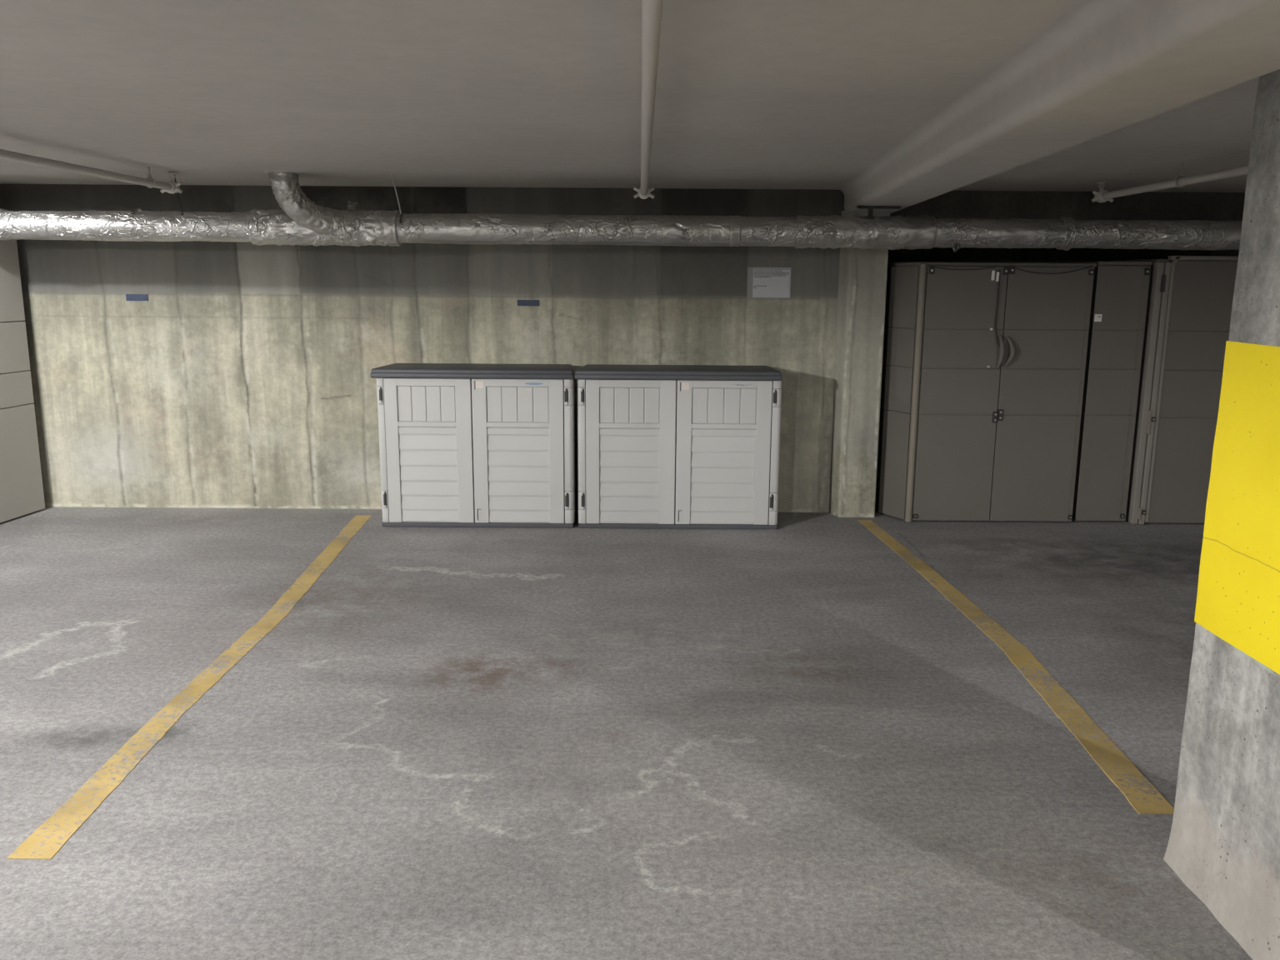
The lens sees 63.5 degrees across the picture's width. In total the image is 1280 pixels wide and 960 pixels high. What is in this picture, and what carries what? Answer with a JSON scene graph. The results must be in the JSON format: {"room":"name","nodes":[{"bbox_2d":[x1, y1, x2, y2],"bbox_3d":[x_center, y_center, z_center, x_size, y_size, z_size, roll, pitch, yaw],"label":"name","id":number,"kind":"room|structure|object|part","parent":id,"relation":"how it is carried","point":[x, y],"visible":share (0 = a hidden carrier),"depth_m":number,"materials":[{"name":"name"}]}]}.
{"room":"parking garage","nodes":[
{"label":"parking garage","id":0,"kind":"room"},
{"bbox_2d":[0,184,844,512],"bbox_3d":[-3.684,-0.884,7.067,10.620,2.195,0.001,0,11,0],"label":"wall","id":1,"kind":"structure","parent":0,"point":[242,379],"depth_m":7.03,"materials":[{"name":"concrete"}]},
{"bbox_2d":[125,294,148,300],"bbox_3d":[-3.404,-1.236,6.995,0.149,0.045,0.006,0,11,0],"label":"wall plate","id":2,"kind":"object","parent":1,"relation":"attached to","point":[128,297],"visible":1,"depth_m":6.99,"materials":[{"name":"metal"}]},
{"bbox_2d":[517,300,539,305],"bbox_3d":[-0.757,-1.199,6.998,0.148,0.040,0.006,0,11,0],"label":"wall plate","id":3,"kind":"object","parent":1,"relation":"attached to","point":[520,302],"visible":1,"depth_m":7.00,"materials":[{"name":"metal"}]},
{"bbox_2d":[746,267,791,298],"bbox_3d":[0.871,-1.329,6.968,0.297,0.206,0.011,0,11,0],"label":"notice","id":4,"kind":"object","parent":1,"relation":"attached to","point":[762,282],"visible":1,"depth_m":6.97,"materials":[{"name":"paper"}]},
{"bbox_2d":[828,210,889,517],"bbox_3d":[1.481,-0.830,7.326,0.290,2.060,0.800,0,11,0],"label":"concrete column","id":5,"kind":"structure","parent":1,"relation":"attached to","point":[862,272],"depth_m":6.96,"materials":[{"name":"concrete"}]},
{"bbox_2d":[0,505,1252,959],"bbox_3d":[-1.010,1.399,1.245,16.000,0.001,13.900,0,11,0],"label":"floor","id":6,"kind":"structure","parent":0,"point":[787,742],"depth_m":3.69,"materials":[{"name":"concrete"}]},
{"bbox_2d":[0,239,44,522],"bbox_3d":[-4.768,-0.724,6.754,1.294,1.972,0.490,0,11,0],"label":"storage cabinet","id":7,"kind":"object","parent":6,"relation":"on","point":[21,481],"visible":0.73,"depth_m":6.85,"materials":[{"name":"grey metal"}]},
{"bbox_2d":[6,515,371,859],"bbox_3d":[-1.786,0.655,4.995,0.159,0.002,4.264,0,11,-2],"label":"parking line","id":8,"kind":"object","parent":6,"relation":"on","point":[47,841],"visible":1,"depth_m":3.74,"materials":[{"name":"yellow paint"}]},
{"bbox_2d":[370,363,577,528],"bbox_3d":[-1.069,-0.235,6.865,1.289,1.036,0.470,0,11,0],"label":"storage cabinet","id":9,"kind":"object","parent":6,"relation":"on","point":[462,445],"visible":1,"depth_m":6.67,"materials":[{"name":"grey plastic"}]},
{"bbox_3d":[-1.666,-0.194,6.709,0.048,0.947,0.074,0,11,0],"label":"corner post","id":10,"kind":"part","parent":9,"relation":"part of","materials":[{"name":"white plastic"}]},
{"bbox_3d":[-1.361,-0.187,6.689,0.555,0.942,0.042,0,11,0],"label":"door","id":11,"kind":"part","parent":9,"relation":"part of","materials":[{"name":"white plastic"}]},
{"bbox_3d":[-1.065,-0.715,6.771,1.289,0.058,0.470,0,11,0],"label":"lid","id":12,"kind":"part","parent":9,"relation":"part of","materials":[{"name":"grey plastic"}]},
{"bbox_3d":[-0.785,-0.183,6.689,0.584,0.942,0.042,0,11,0],"label":"door","id":13,"kind":"part","parent":9,"relation":"part of","materials":[{"name":"white plastic"}]},
{"bbox_3d":[-0.459,-0.185,6.709,0.060,0.947,0.074,0,11,0],"label":"corner post","id":14,"kind":"part","parent":9,"relation":"part of","materials":[{"name":"white plastic"}]},
{"bbox_2d":[574,364,782,529],"bbox_3d":[0.245,-0.226,6.865,1.326,1.036,0.470,0,11,0],"label":"storage cabinet","id":15,"kind":"object","parent":6,"relation":"on","point":[678,447],"visible":1,"depth_m":6.67,"materials":[{"name":"grey plastic"}]},
{"bbox_3d":[-0.378,-0.185,6.709,0.050,0.947,0.074,0,11,0],"label":"corner post","id":16,"kind":"part","parent":15,"relation":"part of","materials":[{"name":"white plastic"}]},
{"bbox_3d":[-0.060,-0.178,6.689,0.576,0.942,0.042,0,11,0],"label":"door","id":17,"kind":"part","parent":15,"relation":"part of","materials":[{"name":"white plastic"}]},
{"bbox_3d":[0.242,-0.706,6.771,1.315,0.058,0.470,0,11,0],"label":"lid","id":18,"kind":"part","parent":15,"relation":"part of","materials":[{"name":"grey plastic"}]},
{"bbox_3d":[0.538,-0.174,6.689,0.606,0.942,0.042,0,11,0],"label":"door","id":19,"kind":"part","parent":15,"relation":"part of","materials":[{"name":"white plastic"}]},
{"bbox_3d":[0.876,-0.176,6.709,0.062,0.947,0.074,0,11,0],"label":"corner post","id":20,"kind":"part","parent":15,"relation":"part of","materials":[{"name":"white plastic"}]},
{"bbox_2d":[875,262,1096,521],"bbox_3d":[2.313,-0.644,7.264,1.273,1.720,0.990,0,11,0],"label":"storage cabinet","id":21,"kind":"object","parent":6,"relation":"on","point":[983,371],"visible":0.98,"depth_m":6.84,"materials":[{"name":"grey metal"}]},
{"bbox_3d":[1.757,-0.583,6.982,0.061,1.688,0.271,-5,12,-26],"label":"panel","id":22,"kind":"part","parent":21,"relation":"part of","materials":[{"name":"beige plastic"}]},
{"bbox_3d":[1.828,-0.560,6.854,0.052,1.707,0.069,0,11,0],"label":"corner post","id":23,"kind":"part","parent":21,"relation":"part of","materials":[{"name":"beige plastic"}]},
{"bbox_3d":[2.111,-0.554,6.846,0.518,1.688,0.030,0,11,0],"label":"door","id":24,"kind":"part","parent":21,"relation":"part of","materials":[{"name":"beige plastic"}]},
{"bbox_2d":[930,265,996,269],"bbox_3d":[2.082,-1.365,6.656,0.426,0.028,0.006,0,11,0],"label":"cable","id":25,"kind":"object","parent":21,"relation":"attached to","point":[930,266],"visible":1,"depth_m":6.65,"materials":[{"name":"black rubber"}]},
{"bbox_3d":[2.338,-1.098,6.702,0.059,0.522,0.013,5,12,22],"label":"pull cord","id":26,"kind":"part","parent":21,"relation":"part of","materials":[{"name":"black plastic"}]},
{"bbox_3d":[2.652,-0.550,6.845,0.554,1.688,0.033,0,11,0],"label":"door","id":27,"kind":"part","parent":21,"relation":"part of","materials":[{"name":"beige plastic"}]},
{"bbox_2d":[1010,265,1092,274],"bbox_3d":[2.647,-1.355,6.657,0.527,0.057,0.006,0,11,0],"label":"cable","id":28,"kind":"object","parent":21,"relation":"attached to","point":[1010,266],"visible":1,"depth_m":6.66,"materials":[{"name":"black rubber"}]},
{"bbox_2d":[857,520,1174,814],"bbox_3d":[1.620,0.654,5.119,0.214,0.002,3.927,0,11,-1],"label":"parking line","id":29,"kind":"object","parent":6,"relation":"on","point":[1144,797],"visible":1,"depth_m":4.05,"materials":[{"name":"yellow paint"}]},
{"bbox_2d":[1050,261,1152,520],"bbox_3d":[3.137,-0.653,7.292,0.351,1.728,0.931,0,11,0],"label":"storage cabinet","id":30,"kind":"object","parent":6,"relation":"on","point":[1120,289],"visible":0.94,"depth_m":6.84,"materials":[{"name":"grey metal"}]},
{"bbox_2d":[1095,255,1238,524],"bbox_3d":[3.844,-0.657,7.260,1.042,1.771,0.990,0,11,0],"label":"storage cabinet","id":31,"kind":"object","parent":6,"relation":"on","point":[1190,299],"visible":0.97,"depth_m":6.80,"materials":[{"name":"grey metal"}]},
{"bbox_3d":[3.344,-0.556,6.830,0.044,1.731,0.054,0,11,0],"label":"frame post","id":32,"kind":"part","parent":31,"relation":"part of","materials":[{"name":"beige plastic"}]},
{"bbox_3d":[3.387,-0.552,6.815,0.034,1.731,0.044,0,11,0],"label":"hinge post","id":33,"kind":"part","parent":31,"relation":"part of","materials":[{"name":"beige plastic"}]},
{"bbox_3d":[3.881,-0.559,6.820,0.946,1.733,0.030,0,11,0],"label":"door","id":34,"kind":"part","parent":31,"relation":"part of","materials":[{"name":"beige plastic"}]},
{"bbox_2d":[1163,69,1279,959],"bbox_3d":[1.744,0.080,2.363,0.495,2.195,0.794,0,11,0],"label":"concrete column","id":35,"kind":"structure","parent":6,"relation":"on","point":[1223,845],"depth_m":2.58,"materials":[{"name":"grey concrete"}]},
{"bbox_2d":[0,0,1259,192],"bbox_3d":[-0.994,-0.800,0.405,16.400,0.250,13.500,0,11,0],"label":"ceiling","id":36,"kind":"structure","parent":0,"point":[751,94],"depth_m":3.31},
{"bbox_2d":[0,149,182,194],"bbox_3d":[-2.714,-0.933,1.979,0.126,0.125,8.236,0,11,0],"label":"pipe","id":37,"kind":"object","parent":36,"relation":"hanging from","point":[170,187],"visible":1,"depth_m":5.10,"materials":[{"name":"metal"}]},
{"bbox_3d":[-2.709,-1.672,5.708,0.056,0.115,0.020,0,11,0],"label":"hanger rod","id":38,"kind":"part","parent":37,"relation":"part of","materials":[{"name":"metal"}]},
{"bbox_2d":[0,170,1242,252],"bbox_3d":[-0.389,-1.579,6.111,11.201,0.424,0.437,0,11,0],"label":"insulated pipe","id":39,"kind":"object","parent":36,"relation":"hanging from","point":[300,221],"visible":0.97,"depth_m":6.15,"materials":[{"name":"metal"}]},
{"bbox_2d":[633,0,663,199],"bbox_3d":[0.018,-0.917,2.014,0.126,0.131,8.306,0,11,0],"label":"pipe","id":40,"kind":"object","parent":36,"relation":"hanging from","point":[652,10],"visible":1,"depth_m":2.52,"materials":[{"name":"metal"}]},
{"bbox_2d":[837,0,1279,213],"bbox_3d":[1.002,-0.598,0.435,0.411,0.170,13.157,1,11,4],"label":"ceiling beam","id":41,"kind":"structure","parent":36,"relation":"attached to","point":[1105,67],"depth_m":2.50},
{"bbox_2d":[1091,162,1248,202],"bbox_3d":[2.691,-0.895,2.004,0.126,0.135,8.286,0,11,0],"label":"pipe","id":42,"kind":"object","parent":36,"relation":"hanging from","point":[1102,196],"visible":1,"depth_m":5.21,"materials":[{"name":"metal"}]},
{"bbox_3d":[2.700,-1.520,5.150,0.056,0.122,0.020,0,11,0],"label":"hanger rod","id":43,"kind":"part","parent":42,"relation":"part of","materials":[{"name":"metal"}]},
{"bbox_2d":[887,190,1244,263],"bbox_3d":[4.407,-0.919,7.533,5.600,2.195,0.950,0,11,0],"label":"wall","id":44,"kind":"structure","parent":0,"point":[1048,205],"depth_m":6.88,"materials":[{"name":"concrete"}]}
]}

